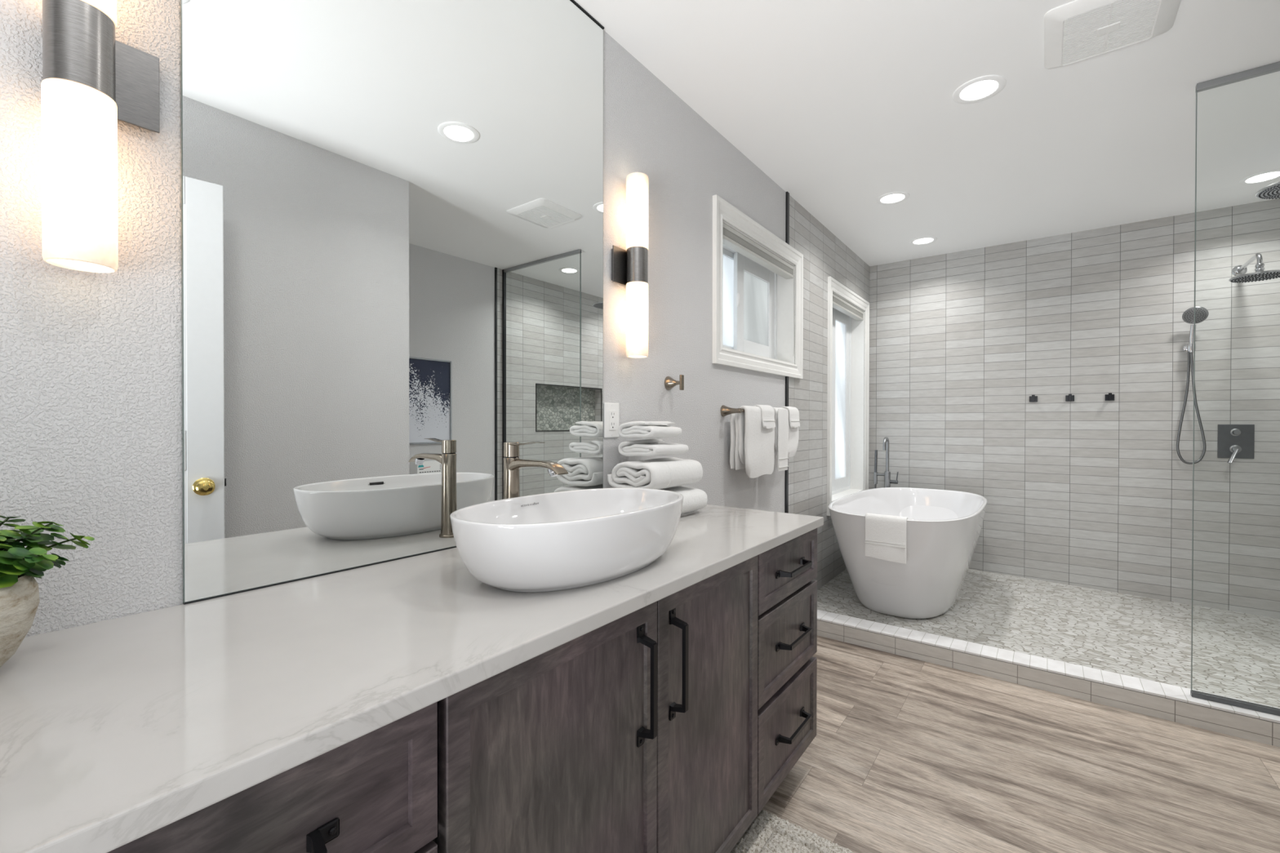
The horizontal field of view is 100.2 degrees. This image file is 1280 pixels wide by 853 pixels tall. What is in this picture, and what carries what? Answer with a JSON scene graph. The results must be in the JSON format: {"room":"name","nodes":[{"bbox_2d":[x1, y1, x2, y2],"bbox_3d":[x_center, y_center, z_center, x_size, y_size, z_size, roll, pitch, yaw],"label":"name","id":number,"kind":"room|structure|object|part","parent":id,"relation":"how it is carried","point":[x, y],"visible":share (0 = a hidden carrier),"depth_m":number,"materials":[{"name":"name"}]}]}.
{"room":"bathroom","nodes":[
{"label":"bathroom","id":0,"kind":"room"},
{"bbox_2d":[0,0,869,637],"bbox_3d":[-0.004,-0.061,2.095,0.201,2.500,6.033,0,1,37],"label":"wall","id":1,"kind":"structure","parent":0,"point":[91,363],"depth_m":0.88,"materials":[{"name":"white paint"}]},
{"bbox_2d":[40,0,159,272],"bbox_3d":[-0.799,-0.540,0.802,0.092,0.614,0.133,0,1,37],"label":"wall sconce","id":2,"kind":"object","parent":1,"relation":"attached to","point":[92,80],"visible":1,"depth_m":0.76,"materials":[{"name":"white glass"}]},
{"bbox_3d":[-0.810,-0.723,0.773,0.076,0.248,0.076,0,1,37],"label":"lamp shade","id":3,"kind":"part","parent":2,"relation":"part of","materials":[{"name":"beige"}]},
{"bbox_3d":[-0.810,-0.356,0.776,0.076,0.248,0.076,0,1,37],"label":"lamp shade","id":4,"kind":"part","parent":2,"relation":"part of","materials":[{"name":"beige glass"}]},
{"bbox_2d":[48,258,112,270],"bbox_3d":[-0.811,-0.236,0.777,0.066,0.001,0.066,0,1,37],"label":"diffuser","id":5,"kind":"object","parent":2,"relation":"attached to","point":[77,264],"depth_m":0.78,"materials":[{"name":"white glass"}]},
{"bbox_3d":[-0.826,-0.540,0.829,0.016,0.122,0.121,0,1,37],"label":"plate","id":6,"kind":"part","parent":2,"relation":"part of","materials":[{"name":"silver metal"}]},
{"bbox_2d":[180,0,604,604],"bbox_3d":[-0.448,-0.503,1.333,0.009,1.605,1.079,0,1,37],"label":"vanity mirror","id":7,"kind":"object","parent":1,"relation":"attached to","point":[392,211],"visible":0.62,"depth_m":1.17,"materials":[{"name":"clear glass"}]},
{"bbox_2d":[604,402,618,437],"bbox_3d":[-0.095,-0.021,1.803,0.009,0.117,0.077,0,1,37],"label":"power outlet","id":8,"kind":"object","parent":1,"relation":"attached to","point":[611,410],"visible":1,"depth_m":1.80,"materials":[{"name":"white plastic"}]},
{"bbox_2d":[608,409,615,430],"bbox_3d":[-0.092,-0.021,1.802,0.002,0.068,0.033,0,1,37],"label":"receptacle","id":9,"kind":"object","parent":8,"relation":"attached to","point":[611,412],"depth_m":1.80,"materials":[{"name":"white plastic"}]},
{"bbox_2d":[611,172,648,358],"bbox_3d":[-0.028,-0.546,1.818,0.092,0.614,0.121,0,1,37],"label":"wall sconce","id":10,"kind":"object","parent":1,"relation":"attached to","point":[629,266],"visible":1,"depth_m":1.80,"materials":[{"name":"white glass"}]},
{"bbox_3d":[-0.059,-0.546,1.841,0.016,0.122,0.121,0,1,37],"label":"plate","id":11,"kind":"part","parent":10,"relation":"part of","materials":[{"name":"silver metal"}]},
{"bbox_3d":[-0.010,-0.363,1.831,0.076,0.248,0.076,0,1,37],"label":"lamp shade","id":12,"kind":"part","parent":10,"relation":"part of","materials":[{"name":"beige glass"}]},
{"bbox_3d":[-0.009,-0.729,1.829,0.076,0.248,0.076,0,1,37],"label":"lamp shade","id":13,"kind":"part","parent":10,"relation":"part of","materials":[{"name":"beige glass"}]},
{"bbox_2d":[664,374,684,390],"bbox_3d":[0.137,-0.168,2.059,0.066,0.059,0.055,0,1,37],"label":"towel hook","id":14,"kind":"object","parent":1,"relation":"attached to","point":[669,383],"visible":1,"depth_m":2.05,"materials":[{"name":"brown metal"}]},
{"bbox_2d":[720,404,744,417],"bbox_3d":[0.616,-0.072,2.675,0.088,0.053,0.725,0,1,37],"label":"towel bar","id":15,"kind":"object","parent":1,"relation":"attached to","point":[725,411],"visible":0.55,"depth_m":2.40,"materials":[{"name":"brown metal"}]},
{"bbox_2d":[729,405,774,478],"bbox_3d":[0.539,0.071,2.542,0.084,0.334,0.330,0,1,37],"label":"towel","id":16,"kind":"object","parent":15,"relation":"hanging from","point":[752,449],"visible":0.86,"depth_m":2.45,"materials":[{"name":"white fabric"}]},
{"bbox_2d":[753,404,775,428],"bbox_3d":[0.594,-0.047,2.584,0.073,0.116,0.135,0,1,37],"label":"washcloth","id":17,"kind":"object","parent":16,"relation":"on","point":[767,411],"visible":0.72,"depth_m":2.56,"materials":[{"name":"white fabric"}]},
{"bbox_2d":[773,407,799,471],"bbox_3d":[0.756,0.062,2.794,0.067,0.320,0.305,0,1,37],"label":"towel","id":18,"kind":"object","parent":15,"relation":"hanging from","point":[786,438],"visible":0.74,"depth_m":2.71,"materials":[{"name":"white fabric"}]},
{"bbox_2d":[781,406,799,428],"bbox_3d":[0.796,-0.049,2.850,0.073,0.116,0.130,0,1,37],"label":"washcloth","id":19,"kind":"object","parent":18,"relation":"on","point":[794,422],"visible":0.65,"depth_m":2.82,"materials":[{"name":"white fabric"}]},
{"bbox_2d":[712,194,803,378],"bbox_3d":[0.576,-0.648,2.810,0.185,0.735,1.046,0,1,37],"label":"window","id":20,"kind":"structure","parent":1,"relation":"in","point":[753,304],"depth_m":2.85,"materials":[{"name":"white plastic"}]},
{"bbox_3d":[0.392,-0.647,2.696,0.022,0.519,0.425,0,1,37],"label":"sash","id":21,"kind":"part","parent":20,"relation":"part of","materials":[{"name":"white plastic"}]},
{"bbox_3d":[0.392,-0.647,2.696,0.004,0.463,0.369,0,1,37],"label":"pane","id":22,"kind":"part","parent":20,"relation":"part of","materials":[{"name":"glass"}]},
{"bbox_3d":[0.527,-0.648,2.848,0.060,0.579,0.890,0,1,37],"label":"frame","id":23,"kind":"part","parent":20,"relation":"part of","materials":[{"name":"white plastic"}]},
{"bbox_3d":[0.642,-0.649,2.980,0.022,0.519,0.480,0,1,37],"label":"sash","id":24,"kind":"part","parent":20,"relation":"part of","materials":[{"name":"white plastic"}]},
{"bbox_3d":[0.642,-0.649,2.980,0.004,0.369,0.330,0,1,37],"label":"pane","id":25,"kind":"part","parent":20,"relation":"part of","materials":[{"name":"glass"}]},
{"bbox_2d":[723,222,794,351],"bbox_3d":[0.614,-0.669,2.781,0.053,0.522,0.874,0,1,37],"label":"window blind","id":26,"kind":"object","parent":20,"relation":"attached to","point":[733,239],"visible":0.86,"depth_m":2.74,"materials":[{"name":"white fabric"}]},
{"bbox_3d":[0.613,-0.870,2.781,0.046,0.017,0.872,0,1,37],"label":"rail","id":27,"kind":"part","parent":26,"relation":"part of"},
{"bbox_3d":[0.893,-0.644,3.109,0.004,0.469,0.008,0,1,37],"label":"pull cord","id":28,"kind":"part","parent":26,"relation":"part of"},
{"bbox_2d":[784,191,789,513],"bbox_3d":[0.828,-0.096,3.019,0.010,2.440,0.028,0,1,37],"label":"trim","id":29,"kind":"structure","parent":1,"relation":"attached to","point":[787,207],"depth_m":3.01,"materials":[{"name":"black metal"}]},
{"bbox_2d":[826,275,869,515],"bbox_3d":[1.498,-0.205,4.024,0.180,1.601,0.991,0,1,37],"label":"window","id":30,"kind":"structure","parent":1,"relation":"in","point":[848,338],"depth_m":4.29,"materials":[{"name":"white glass"}]},
{"bbox_3d":[1.559,-0.206,4.182,0.004,1.215,0.280,0,1,37],"label":"pane","id":31,"kind":"part","parent":30,"relation":"part of","materials":[{"name":"glass"}]},
{"bbox_3d":[1.559,-0.206,4.182,0.022,1.385,0.450,0,1,37],"label":"sash","id":32,"kind":"part","parent":30,"relation":"part of","materials":[{"name":"white plastic"}]},
{"bbox_3d":[1.450,-0.205,4.061,0.060,1.445,0.835,0,1,37],"label":"frame","id":33,"kind":"part","parent":30,"relation":"part of","materials":[{"name":"white plastic"}]},
{"bbox_2d":[832,293,863,320],"bbox_3d":[1.532,-0.886,3.994,0.048,0.069,0.819,0,1,37],"label":"window blind","id":34,"kind":"object","parent":30,"relation":"attached to","point":[838,304],"visible":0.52,"depth_m":3.98,"materials":[{"name":"white fabric"}]},
{"bbox_2d":[574,0,1279,266],"bbox_3d":[1.071,-1.334,1.334,2.920,0.060,6.133,0,1,37],"label":"ceiling","id":35,"kind":"structure","parent":0,"point":[844,105],"depth_m":2.21,"materials":[{"name":"paint"}]},
{"bbox_2d":[875,191,909,204],"bbox_3d":[1.454,-1.313,3.082,0.176,0.006,0.176,0,1,37],"label":"recessed light","id":36,"kind":"object","parent":35,"relation":"in","point":[893,197],"visible":1,"depth_m":3.07,"materials":[{"name":"glass"}]},
{"bbox_2d":[909,236,937,245],"bbox_3d":[2.011,-1.317,3.801,0.176,0.006,0.176,0,1,37],"label":"recessed light","id":37,"kind":"object","parent":35,"relation":"in","point":[923,240],"visible":1,"depth_m":3.80,"materials":[{"name":"paint"}]},
{"bbox_2d":[952,75,1006,103],"bbox_3d":[1.316,-1.306,2.079,0.176,0.006,0.176,0,1,37],"label":"recessed light","id":38,"kind":"object","parent":35,"relation":"in","point":[979,89],"visible":1,"depth_m":2.07,"materials":[{"name":"paint"}]},
{"bbox_2d":[1044,0,1181,68],"bbox_3d":[1.509,-1.295,1.722,0.334,0.024,0.344,0,1,37],"label":"exhaust fan","id":39,"kind":"object","parent":35,"relation":"attached to","point":[1076,30],"visible":1,"depth_m":1.72,"materials":[{"name":"white plastic"}]},
{"bbox_2d":[1062,0,1159,64],"bbox_3d":[1.514,-1.288,1.731,0.227,0.006,0.266,0,1,37],"label":"grille","id":40,"kind":"object","parent":39,"relation":"attached to","point":[1108,25],"depth_m":1.72,"materials":[{"name":"white plastic"}]},
{"bbox_2d":[1238,168,1279,185],"bbox_3d":[3.274,-1.309,2.810,0.176,0.006,0.176,0,1,37],"label":"recessed light","id":41,"kind":"object","parent":35,"relation":"in","point":[1268,175],"visible":1,"depth_m":2.81,"materials":[{"name":"paint"}]},
{"bbox_2d":[1254,181,1279,199],"bbox_3d":[3.061,-1.207,2.466,0.300,0.204,0.300,0,1,37],"label":"shower head","id":42,"kind":"object","parent":35,"relation":"hanging from","point":[1272,191],"visible":1,"depth_m":2.53},
{"bbox_2d":[761,635,1279,852],"bbox_3d":[0.554,1.170,0.591,2.720,0.060,4.300,0,1,37],"label":"floor","id":43,"kind":"structure","parent":0,"point":[906,754],"depth_m":1.75,"materials":[{"name":"brown wood"}]},
{"bbox_2d":[107,702,437,852],"bbox_3d":[-0.599,0.735,0.654,0.597,0.804,0.460,0,1,37],"label":"drawer","id":44,"kind":"object","parent":43,"relation":"on","point":[375,792],"visible":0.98,"depth_m":0.58,"materials":[{"name":"brown wood"}]},
{"bbox_3d":[-0.377,0.431,0.479,0.036,0.020,0.219,0,1,37],"label":"handle","id":45,"kind":"part","parent":44,"relation":"part of","materials":[{"name":"black metal"}]},
{"bbox_3d":[-0.395,0.639,0.494,0.020,0.232,0.450,0,1,37],"label":"drawer","id":46,"kind":"part","parent":44,"relation":"part of","materials":[{"name":"brown wood"}]},
{"bbox_2d":[435,555,758,852],"bbox_3d":[-0.181,0.732,1.204,0.597,0.804,0.918,0,1,37],"label":"base cabinet","id":47,"kind":"object","parent":43,"relation":"on","point":[637,732],"visible":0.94,"depth_m":0.96,"materials":[{"name":"brown wood"}]},
{"bbox_3d":[-0.113,0.683,0.866,0.020,0.692,0.460,0,1,37],"label":"door","id":48,"kind":"part","parent":47,"relation":"part of","materials":[{"name":"brown wood"}]},
{"bbox_3d":[0.014,0.487,0.996,0.036,0.227,0.020,0,1,37],"label":"handle","id":49,"kind":"part","parent":47,"relation":"part of","materials":[{"name":"black metal"}]},
{"bbox_3d":[0.080,0.484,1.082,0.036,0.227,0.020,0,1,37],"label":"handle","id":50,"kind":"part","parent":47,"relation":"part of","materials":[{"name":"black metal"}]},
{"bbox_3d":[0.165,0.681,1.233,0.020,0.692,0.454,0,1,37],"label":"door","id":51,"kind":"part","parent":47,"relation":"part of","materials":[{"name":"brown wood"}]},
{"bbox_2d":[757,528,817,814],"bbox_3d":[0.235,0.728,1.753,0.597,0.804,0.455,0,1,37],"label":"drawers","id":52,"kind":"object","parent":43,"relation":"on","point":[787,589],"visible":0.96,"depth_m":1.56,"materials":[{"name":"brown wood"}]},
{"bbox_3d":[0.442,0.896,1.599,0.020,0.258,0.452,0,1,37],"label":"drawer","id":53,"kind":"part","parent":52,"relation":"part of","materials":[{"name":"brown wood"}]},
{"bbox_3d":[0.442,0.629,1.597,0.020,0.237,0.452,0,1,37],"label":"drawer","id":54,"kind":"part","parent":52,"relation":"part of","materials":[{"name":"brown wood"}]},
{"bbox_3d":[0.442,0.417,1.596,0.020,0.163,0.452,0,1,37],"label":"drawer","id":55,"kind":"part","parent":52,"relation":"part of","materials":[{"name":"brown wood"}]},
{"bbox_3d":[0.465,0.895,1.593,0.036,0.020,0.219,0,1,37],"label":"handle","id":56,"kind":"part","parent":52,"relation":"part of","materials":[{"name":"black metal"}]},
{"bbox_3d":[0.465,0.628,1.591,0.036,0.020,0.219,0,1,37],"label":"handle","id":57,"kind":"part","parent":52,"relation":"part of","materials":[{"name":"black metal"}]},
{"bbox_3d":[0.465,0.421,1.590,0.036,0.020,0.219,0,1,37],"label":"handle","id":58,"kind":"part","parent":52,"relation":"part of","materials":[{"name":"black metal"}]},
{"bbox_2d":[730,809,853,852],"bbox_3d":[0.373,1.120,1.091,0.612,0.030,0.738,0,1,37],"label":"bath rug","id":59,"kind":"object","parent":43,"relation":"on","point":[768,833],"visible":0.93,"depth_m":1.43,"materials":[{"name":"grey fabric"}]},
{"bbox_2d":[817,609,1279,747],"bbox_3d":[1.843,1.089,2.290,2.520,0.103,0.134,0,1,37],"label":"shower curb","id":60,"kind":"object","parent":43,"relation":"on","point":[1175,704],"visible":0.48,"depth_m":2.27,"materials":[{"name":"grey tile"}]},
{"bbox_2d":[1190,61,1279,715],"bbox_3d":[2.485,-0.132,1.785,0.898,2.346,0.024,0,1,37],"label":"glass panel","id":61,"kind":"object","parent":60,"relation":"on","point":[1274,67],"visible":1,"depth_m":2.02,"materials":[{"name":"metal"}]},
{"bbox_3d":[2.479,1.031,1.797,0.887,0.020,0.022,0,1,37],"label":"rail","id":62,"kind":"part","parent":61,"relation":"part of","materials":[{"name":"metal"}]},
{"bbox_3d":[2.482,-1.293,1.781,0.887,0.024,0.024,0,1,37],"label":"rail","id":63,"kind":"part","parent":61,"relation":"part of","materials":[{"name":"grey metal"}]},
{"bbox_3d":[-1.105,0.739,0.012,0.567,0.804,1.170,0,1,37],"label":"cabinet","id":64,"kind":"object","parent":43,"relation":"on","visible":0},
{"bbox_2d":[0,504,823,852],"bbox_3d":[-0.540,0.318,0.740,0.588,0.028,3.019,0,1,37],"label":"countertop","id":65,"kind":"structure","parent":64,"relation":"on","point":[116,732],"depth_m":0.67,"materials":[{"name":"stone"}]},
{"bbox_2d":[0,515,94,667],"bbox_3d":[-0.820,0.208,0.615,0.209,0.191,0.212,0,0,4],"label":"potted plant","id":66,"kind":"object","parent":65,"relation":"on","point":[20,600],"visible":1,"depth_m":0.65,"materials":[{"name":"green plant"}]},
{"bbox_3d":[-0.827,0.245,0.625,0.168,0.119,0.168,0,1,37],"label":"pot","id":67,"kind":"part","parent":66,"relation":"part of","materials":[{"name":"concrete"}]},
{"bbox_2d":[502,441,568,498],"bbox_3d":[-0.252,0.168,1.254,0.202,0.265,0.051,0,1,37],"label":"faucet","id":68,"kind":"object","parent":65,"relation":"on","point":[513,463],"visible":0.73,"depth_m":1.28,"materials":[{"name":"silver metal"}]},
{"bbox_2d":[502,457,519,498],"bbox_3d":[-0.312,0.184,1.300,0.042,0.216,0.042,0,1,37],"label":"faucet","id":69,"kind":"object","parent":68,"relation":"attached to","point":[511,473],"depth_m":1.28,"materials":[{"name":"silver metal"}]},
{"bbox_3d":[-0.276,0.054,1.272,0.127,0.038,0.038,0,1,37],"label":"lever handle","id":70,"kind":"part","parent":68,"relation":"part of","materials":[{"name":"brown metal"}]},
{"bbox_3d":[-0.243,0.097,1.247,0.180,0.039,0.036,0,1,37],"label":"spout","id":71,"kind":"part","parent":68,"relation":"part of","materials":[{"name":"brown metal"}]},
{"bbox_2d":[449,488,683,592],"bbox_3d":[-0.130,0.233,1.163,0.345,0.137,0.575,0,1,37],"label":"vessel sink","id":72,"kind":"object","parent":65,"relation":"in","point":[568,540],"visible":1,"depth_m":0.99,"materials":[{"name":"ceramic"}]},
{"bbox_2d":[660,485,707,514],"bbox_3d":[0.068,0.251,1.795,0.200,0.081,0.296,0,1,37],"label":"folded towel","id":73,"kind":"object","parent":65,"relation":"on","point":[694,499],"visible":0.23,"depth_m":1.80,"materials":[{"name":"white fabric"}]},
{"bbox_2d":[607,457,702,489],"bbox_3d":[0.056,0.158,1.797,0.195,0.096,0.290,0,1,37],"label":"folded towel","id":74,"kind":"object","parent":73,"relation":"on","point":[659,473],"visible":0.95,"depth_m":1.70,"materials":[{"name":"white fabric"}]},
{"bbox_2d":[617,439,688,456],"bbox_3d":[0.048,0.071,1.799,0.158,0.054,0.200,0,1,37],"label":"folded towel","id":75,"kind":"object","parent":74,"relation":"on","point":[646,447],"visible":1,"depth_m":1.74,"materials":[{"name":"white fabric"}]},
{"bbox_2d":[617,421,681,438],"bbox_3d":[0.035,0.011,1.789,0.150,0.058,0.177,0,1,37],"label":"folded towel","id":76,"kind":"object","parent":75,"relation":"on","point":[633,429],"visible":1,"depth_m":1.73,"materials":[{"name":"white fabric"}]},
{"bbox_2d":[817,568,1279,707],"bbox_3d":[2.389,1.122,3.010,2.520,0.127,1.693,0,1,37],"label":"floor","id":77,"kind":"structure","parent":0,"point":[1236,655],"depth_m":2.87,"materials":[{"name":"grey tile"}]},
{"bbox_2d":[873,436,898,488],"bbox_3d":[1.920,0.567,4.205,0.148,0.974,0.157,0,0,-19],"label":"tub filler","id":78,"kind":"object","parent":77,"relation":"on","point":[887,481],"visible":0.59,"depth_m":4.19,"materials":[{"name":"metal"}]},
{"bbox_3d":[1.913,0.224,4.161,0.023,0.286,0.123,0,1,37],"label":"spout","id":79,"kind":"part","parent":78,"relation":"part of","materials":[{"name":"metal"}]},
{"bbox_2d":[828,487,986,618],"bbox_3d":[1.732,0.769,3.428,0.795,0.590,1.541,0,1,37],"label":"bathtub","id":80,"kind":"object","parent":77,"relation":"on","point":[944,526],"visible":0.92,"depth_m":2.96,"materials":[{"name":"ceramic"}]},
{"bbox_2d":[864,513,907,564],"bbox_3d":[1.297,0.583,2.814,0.200,0.237,0.079,0,1,37],"label":"washcloth","id":81,"kind":"object","parent":80,"relation":"on","point":[886,535],"visible":1,"depth_m":2.78,"materials":[{"name":"white fabric"}]},
{"bbox_2d":[868,198,1279,618],"bbox_3d":[2.913,-0.068,3.731,2.870,2.500,0.100,0,1,37],"label":"wall","id":82,"kind":"structure","parent":0,"point":[1090,491],"depth_m":3.56,"materials":[{"name":"tile"}]},
{"bbox_2d":[1029,395,1037,402],"bbox_3d":[2.761,-0.197,3.757,0.047,0.048,0.040,0,1,37],"label":"robe hook","id":83,"kind":"object","parent":82,"relation":"attached to","point":[1032,398],"visible":1,"depth_m":3.76,"materials":[{"name":"black metal"}]},
{"bbox_2d":[1065,394,1074,401],"bbox_3d":[2.921,-0.196,3.636,0.047,0.048,0.040,0,1,37],"label":"robe hook","id":84,"kind":"object","parent":82,"relation":"attached to","point":[1069,397],"visible":1,"depth_m":3.64,"materials":[{"name":"black metal"}]},
{"bbox_2d":[1104,392,1114,400],"bbox_3d":[3.084,-0.195,3.512,0.047,0.048,0.040,0,1,37],"label":"robe hook","id":85,"kind":"object","parent":82,"relation":"attached to","point":[1109,397],"visible":1,"depth_m":3.51,"materials":[{"name":"black metal"}]},
{"bbox_2d":[1176,306,1208,464],"bbox_3d":[3.361,-0.243,3.257,0.130,0.951,0.112,0,1,37],"label":"shower","id":86,"kind":"object","parent":82,"relation":"attached to","point":[1202,313],"visible":0.97,"depth_m":3.25,"materials":[{"name":"silver metal"}]},
{"bbox_3d":[3.353,-0.534,3.247,0.027,0.167,0.036,0,0,7],"label":"handle","id":87,"kind":"part","parent":86,"relation":"part of","materials":[{"name":"silver metal"}]},
{"bbox_2d":[1217,424,1254,463],"bbox_3d":[3.520,0.102,3.152,0.148,0.229,0.090,0,1,37],"label":"shower valve","id":88,"kind":"object","parent":82,"relation":"attached to","point":[1234,441],"visible":1,"depth_m":3.17,"materials":[{"name":"metal"}]},
{"bbox_3d":[3.510,0.163,3.158,0.096,0.106,0.053,0,0,-35],"label":"lever","id":89,"kind":"part","parent":88,"relation":"part of","materials":[{"name":"metal"}]},
{"bbox_3d":[3.529,0.034,3.167,0.044,0.044,0.041,0,1,37],"label":"diverter knob","id":90,"kind":"part","parent":88,"relation":"part of","materials":[{"name":"metal"}]},
{"bbox_2d":[1228,253,1279,282],"bbox_3d":[3.407,-0.877,2.979,0.224,0.156,0.492,0,1,37],"label":"shower head","id":91,"kind":"object","parent":82,"relation":"attached to","point":[1260,274],"visible":1,"depth_m":2.88},
{"bbox_3d":[3.436,-0.903,3.018,0.021,0.076,0.386,0,1,37],"label":"shower arm","id":92,"kind":"part","parent":91,"relation":"part of","materials":[{"name":"silver metal"}]},
{"bbox_3d":[3.326,-0.819,2.873,0.224,0.033,0.224,0,1,37],"label":"head plate","id":93,"kind":"part","parent":91,"relation":"part of","materials":[{"name":"silver metal"}]}
]}

